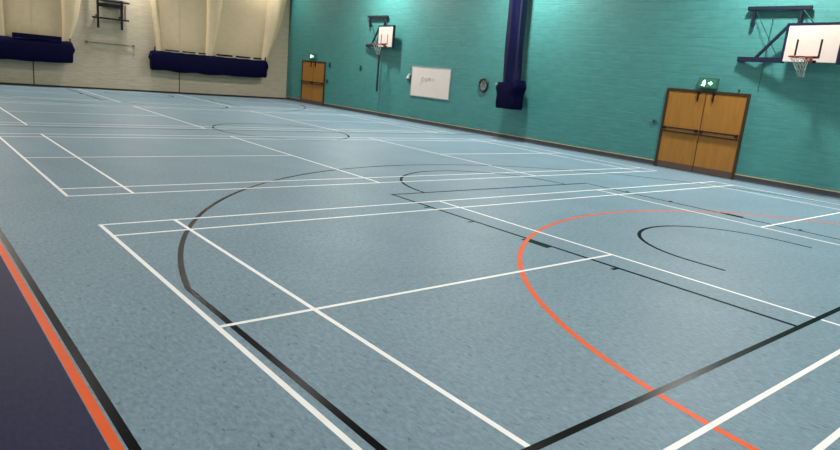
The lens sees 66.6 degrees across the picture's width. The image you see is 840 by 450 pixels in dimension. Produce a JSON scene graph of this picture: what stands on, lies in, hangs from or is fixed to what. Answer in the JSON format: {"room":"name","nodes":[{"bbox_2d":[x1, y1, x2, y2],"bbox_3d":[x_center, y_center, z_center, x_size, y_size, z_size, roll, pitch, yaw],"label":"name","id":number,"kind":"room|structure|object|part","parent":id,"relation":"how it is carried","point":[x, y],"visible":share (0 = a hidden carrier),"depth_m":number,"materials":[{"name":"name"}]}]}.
{"room":"sports hall","nodes":[
{"label":"sports hall","id":0,"kind":"room"},
{"bbox_2d":[0,0,289,98],"bbox_3d":[-13.702,-8.745,26.480,18.260,6.300,0.202,-6,17,-39],"label":"wall","id":1,"kind":"structure","parent":0,"point":[98,65],"depth_m":27.57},
{"bbox_2d":[85,40,134,46],"bbox_3d":[-13.115,-7.674,27.118,1.930,0.090,0.100,-6,17,-39],"label":"wall bar","id":2,"kind":"object","parent":1,"relation":"attached to","point":[85,40],"visible":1,"depth_m":27.02,"materials":[{"name":"grey metal"}]},
{"bbox_3d":[-13.095,-7.672,27.095,1.890,0.030,0.030,-6,17,-39],"label":"rail","id":3,"kind":"part","parent":2,"relation":"part of","materials":[{"name":"grey metal"}]},
{"bbox_2d":[92,0,129,29],"bbox_3d":[-12.880,-9.374,26.567,1.430,2.370,0.425,-6,17,-39],"label":"goal frame","id":4,"kind":"object","parent":1,"relation":"attached to","point":[108,3],"visible":1,"depth_m":26.57,"materials":[{"name":"black metal"}]},
{"bbox_3d":[-12.697,-9.258,26.517,1.230,0.060,0.055,-6,17,-39],"label":"board rail","id":5,"kind":"part","parent":4,"relation":"part of","materials":[{"name":"black metal"}]},
{"bbox_2d":[0,82,284,98],"bbox_3d":[-13.845,-5.802,27.134,18.020,0.070,0.016,-6,17,-39],"label":"baseboard","id":6,"kind":"structure","parent":1,"relation":"attached to","point":[0,82],"depth_m":28.09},
{"bbox_2d":[0,84,839,449],"bbox_3d":[-3.194,-1.890,14.765,18.460,0.001,33.986,-6,17,-39],"label":"floor","id":7,"kind":"structure","parent":0,"point":[178,271],"depth_m":5.54,"materials":[{"name":"blue plastic"}]},
{"bbox_2d":[286,0,839,191],"bbox_3d":[3.655,-5.709,20.390,0.200,6.300,32.600,-6,17,-39],"label":"wall","id":8,"kind":"structure","parent":0,"point":[597,74],"depth_m":18.68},
{"bbox_2d":[300,60,325,105],"bbox_3d":[-5.176,-6.827,30.678,0.117,2.020,2.140,-6,17,-39],"label":"door","id":9,"kind":"structure","parent":8,"relation":"in","point":[313,74],"depth_m":30.64,"materials":[{"name":"brown wood"}]},
{"bbox_3d":[-5.551,-6.055,31.284,0.038,0.156,0.989,-6,17,-39],"label":"kick plate","id":10,"kind":"part","parent":9,"relation":"part of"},
{"bbox_3d":[-4.909,-5.821,30.536,0.038,0.156,0.989,-6,17,-39],"label":"kick plate","id":11,"kind":"part","parent":9,"relation":"part of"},
{"bbox_2d":[309,53,316,58],"bbox_3d":[-5.104,-8.027,30.459,0.102,0.260,0.560,-6,17,-39],"label":"exit sign","id":12,"kind":"object","parent":8,"relation":"attached to","point":[311,56],"visible":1,"depth_m":30.38,"materials":[{"name":"green plastic"}]},
{"bbox_2d":[365,15,395,91],"bbox_3d":[-1.836,-7.022,26.185,0.745,3.036,2.234,-1,14,-24],"label":"goal","id":13,"kind":"object","parent":8,"relation":"attached to","point":[386,33],"visible":1,"depth_m":25.81,"materials":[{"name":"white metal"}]},
{"bbox_3d":[-1.977,-7.462,26.632,0.090,0.110,1.060,-4,16,-34],"label":"arm","id":14,"kind":"part","parent":13,"relation":"part of","materials":[{"name":"blue paint"}]},
{"bbox_3d":[-1.723,-8.548,26.248,0.080,0.085,1.400,-6,17,-39],"label":"rail","id":15,"kind":"part","parent":13,"relation":"part of","materials":[{"name":"metal"}]},
{"bbox_3d":[-1.359,-7.566,25.676,0.084,0.865,1.220,-4,16,-34],"label":"frame","id":16,"kind":"part","parent":13,"relation":"part of","materials":[{"name":"blue paint"}]},
{"bbox_2d":[410,66,451,99],"bbox_3d":[0.375,-5.392,24.209,0.033,1.135,2.270,-6,17,-39],"label":"whiteboard","id":17,"kind":"object","parent":8,"relation":"attached to","point":[428,82],"visible":1,"depth_m":24.16,"materials":[{"name":"plastic"}]},
{"bbox_2d":[478,78,488,91],"bbox_3d":[2.186,-4.828,22.059,0.080,0.490,0.470,-6,17,-39],"label":"air vent","id":18,"kind":"object","parent":8,"relation":"in","point":[483,85],"visible":1,"depth_m":22.05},
{"bbox_2d":[480,80,486,89],"bbox_3d":[2.201,-4.829,22.072,0.030,0.340,0.340,-6,17,-39],"label":"grille","id":19,"kind":"object","parent":18,"relation":"attached to","point":[483,83],"depth_m":22.06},
{"bbox_2d":[495,0,528,109],"bbox_3d":[3.111,-6.266,20.216,0.770,5.120,0.991,-6,17,-39],"label":"curtain","id":20,"kind":"object","parent":8,"relation":"hanging from","point":[510,92],"visible":1,"depth_m":20.17,"materials":[{"name":"blue fabric"}]},
{"bbox_2d":[286,96,839,198],"bbox_3d":[3.297,-2.816,20.987,0.035,0.154,32.200,-6,17,-39],"label":"baseboard","id":21,"kind":"structure","parent":8,"relation":"attached to","point":[766,182],"depth_m":19.29,"materials":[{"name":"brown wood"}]},
{"bbox_2d":[654,88,750,179],"bbox_3d":[7.127,-2.373,16.347,0.117,2.085,2.170,-6,17,-39],"label":"door","id":22,"kind":"structure","parent":8,"relation":"in","point":[702,131],"depth_m":16.29,"materials":[{"name":"brown wood"}]},
{"bbox_3d":[6.744,-1.571,16.966,0.038,0.156,1.004,-6,17,-39],"label":"kick plate","id":23,"kind":"part","parent":22,"relation":"part of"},
{"bbox_3d":[6.807,-2.475,16.737,0.030,0.132,0.992,-6,17,-39],"label":"push bar rail","id":24,"kind":"part","parent":22,"relation":"part of","materials":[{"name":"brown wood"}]},
{"bbox_3d":[7.395,-1.333,16.207,0.038,0.156,1.004,-6,17,-39],"label":"kick plate","id":25,"kind":"part","parent":22,"relation":"part of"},
{"bbox_3d":[7.458,-2.237,15.978,0.030,0.132,0.992,-6,17,-39],"label":"push bar rail","id":26,"kind":"part","parent":22,"relation":"part of","materials":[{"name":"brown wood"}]},
{"bbox_2d":[698,77,719,88],"bbox_3d":[7.246,-3.561,16.071,0.102,0.265,0.500,-6,17,-39],"label":"exit sign","id":27,"kind":"object","parent":8,"relation":"attached to","point":[707,83],"visible":1,"depth_m":16.02,"materials":[{"name":"green plastic"}]},
{"bbox_2d":[737,5,839,89],"bbox_3d":[8.200,-3.958,14.400,0.787,1.935,2.361,1,14,-17],"label":"goal","id":28,"kind":"object","parent":8,"relation":"attached to","point":[819,42],"visible":1,"depth_m":14.04,"materials":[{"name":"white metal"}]},
{"bbox_3d":[7.879,-4.891,15.100,0.060,0.390,0.068,-6,17,-39],"label":"drop post","id":29,"kind":"part","parent":28,"relation":"part of","materials":[{"name":"metal"}]},
{"bbox_3d":[7.967,-3.870,14.979,0.090,0.110,1.140,-2,15,-30],"label":"arm","id":30,"kind":"part","parent":28,"relation":"part of","materials":[{"name":"blue paint"}]},
{"bbox_3d":[8.232,-4.967,14.648,0.080,0.085,1.400,-6,17,-39],"label":"rail","id":31,"kind":"part","parent":28,"relation":"part of","materials":[{"name":"metal"}]},
{"bbox_3d":[8.532,-4.653,14.340,0.060,0.390,0.068,-6,17,-39],"label":"drop post","id":32,"kind":"part","parent":28,"relation":"part of","materials":[{"name":"metal"}]},
{"bbox_3d":[8.430,-3.612,13.946,0.145,0.150,0.160,-2,15,-30],"label":"ring plate","id":33,"kind":"part","parent":28,"relation":"part of","materials":[{"name":"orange metal"}]},
{"bbox_3d":[8.557,-3.953,13.922,0.084,0.865,1.290,-2,15,-30],"label":"frame","id":34,"kind":"part","parent":28,"relation":"part of","materials":[{"name":"blue paint"}]},
{"bbox_3d":[-3.067,-8.136,13.857,18.460,0.150,32.600,-6,17,-39],"label":"ceiling","id":35,"kind":"structure","parent":0,"visible":0},
{"bbox_2d":[0,0,80,62],"bbox_3d":[-16.096,-8.839,23.739,6.653,5.209,0.576,-6,17,-39],"label":"curtain","id":36,"kind":"object","parent":35,"relation":"hanging from","point":[30,30],"visible":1,"depth_m":25.00,"materials":[{"name":"beige fabric"}]},
{"bbox_3d":[-14.936,-9.366,24.605,2.114,4.370,0.120,-6,17,-39],"label":"net panel","id":37,"kind":"part","parent":36,"relation":"part of","materials":[{"name":"beige fabric"}]},
{"bbox_3d":[-14.899,-7.323,24.903,1.680,0.180,0.050,-6,17,-39],"label":"hem rail","id":38,"kind":"part","parent":36,"relation":"part of","materials":[{"name":"blue plastic"}]},
{"bbox_2d":[148,0,285,77],"bbox_3d":[-9.117,-9.537,29.514,6.662,5.209,0.577,-6,17,-39],"label":"curtain","id":39,"kind":"object","parent":35,"relation":"hanging from","point":[236,38],"visible":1,"depth_m":29.42,"materials":[{"name":"beige fabric"}]},
{"bbox_3d":[-10.522,-9.797,28.259,2.385,4.390,0.120,-6,17,-39],"label":"net panel","id":40,"kind":"part","parent":39,"relation":"part of","materials":[{"name":"beige fabric"}]},
{"bbox_3d":[-10.496,-7.697,28.615,1.824,0.091,0.070,-6,17,-39],"label":"hem cord","id":41,"kind":"part","parent":39,"relation":"part of","materials":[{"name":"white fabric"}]},
{"bbox_3d":[-8.544,-7.892,30.229,2.223,0.091,0.070,-6,17,-39],"label":"hem cord","id":42,"kind":"part","parent":39,"relation":"part of","materials":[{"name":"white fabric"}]},
{"bbox_3d":[-8.399,-10.009,30.016,2.820,4.390,0.120,-6,17,-39],"label":"net panel","id":43,"kind":"part","parent":39,"relation":"part of","materials":[{"name":"beige fabric"}]}
]}

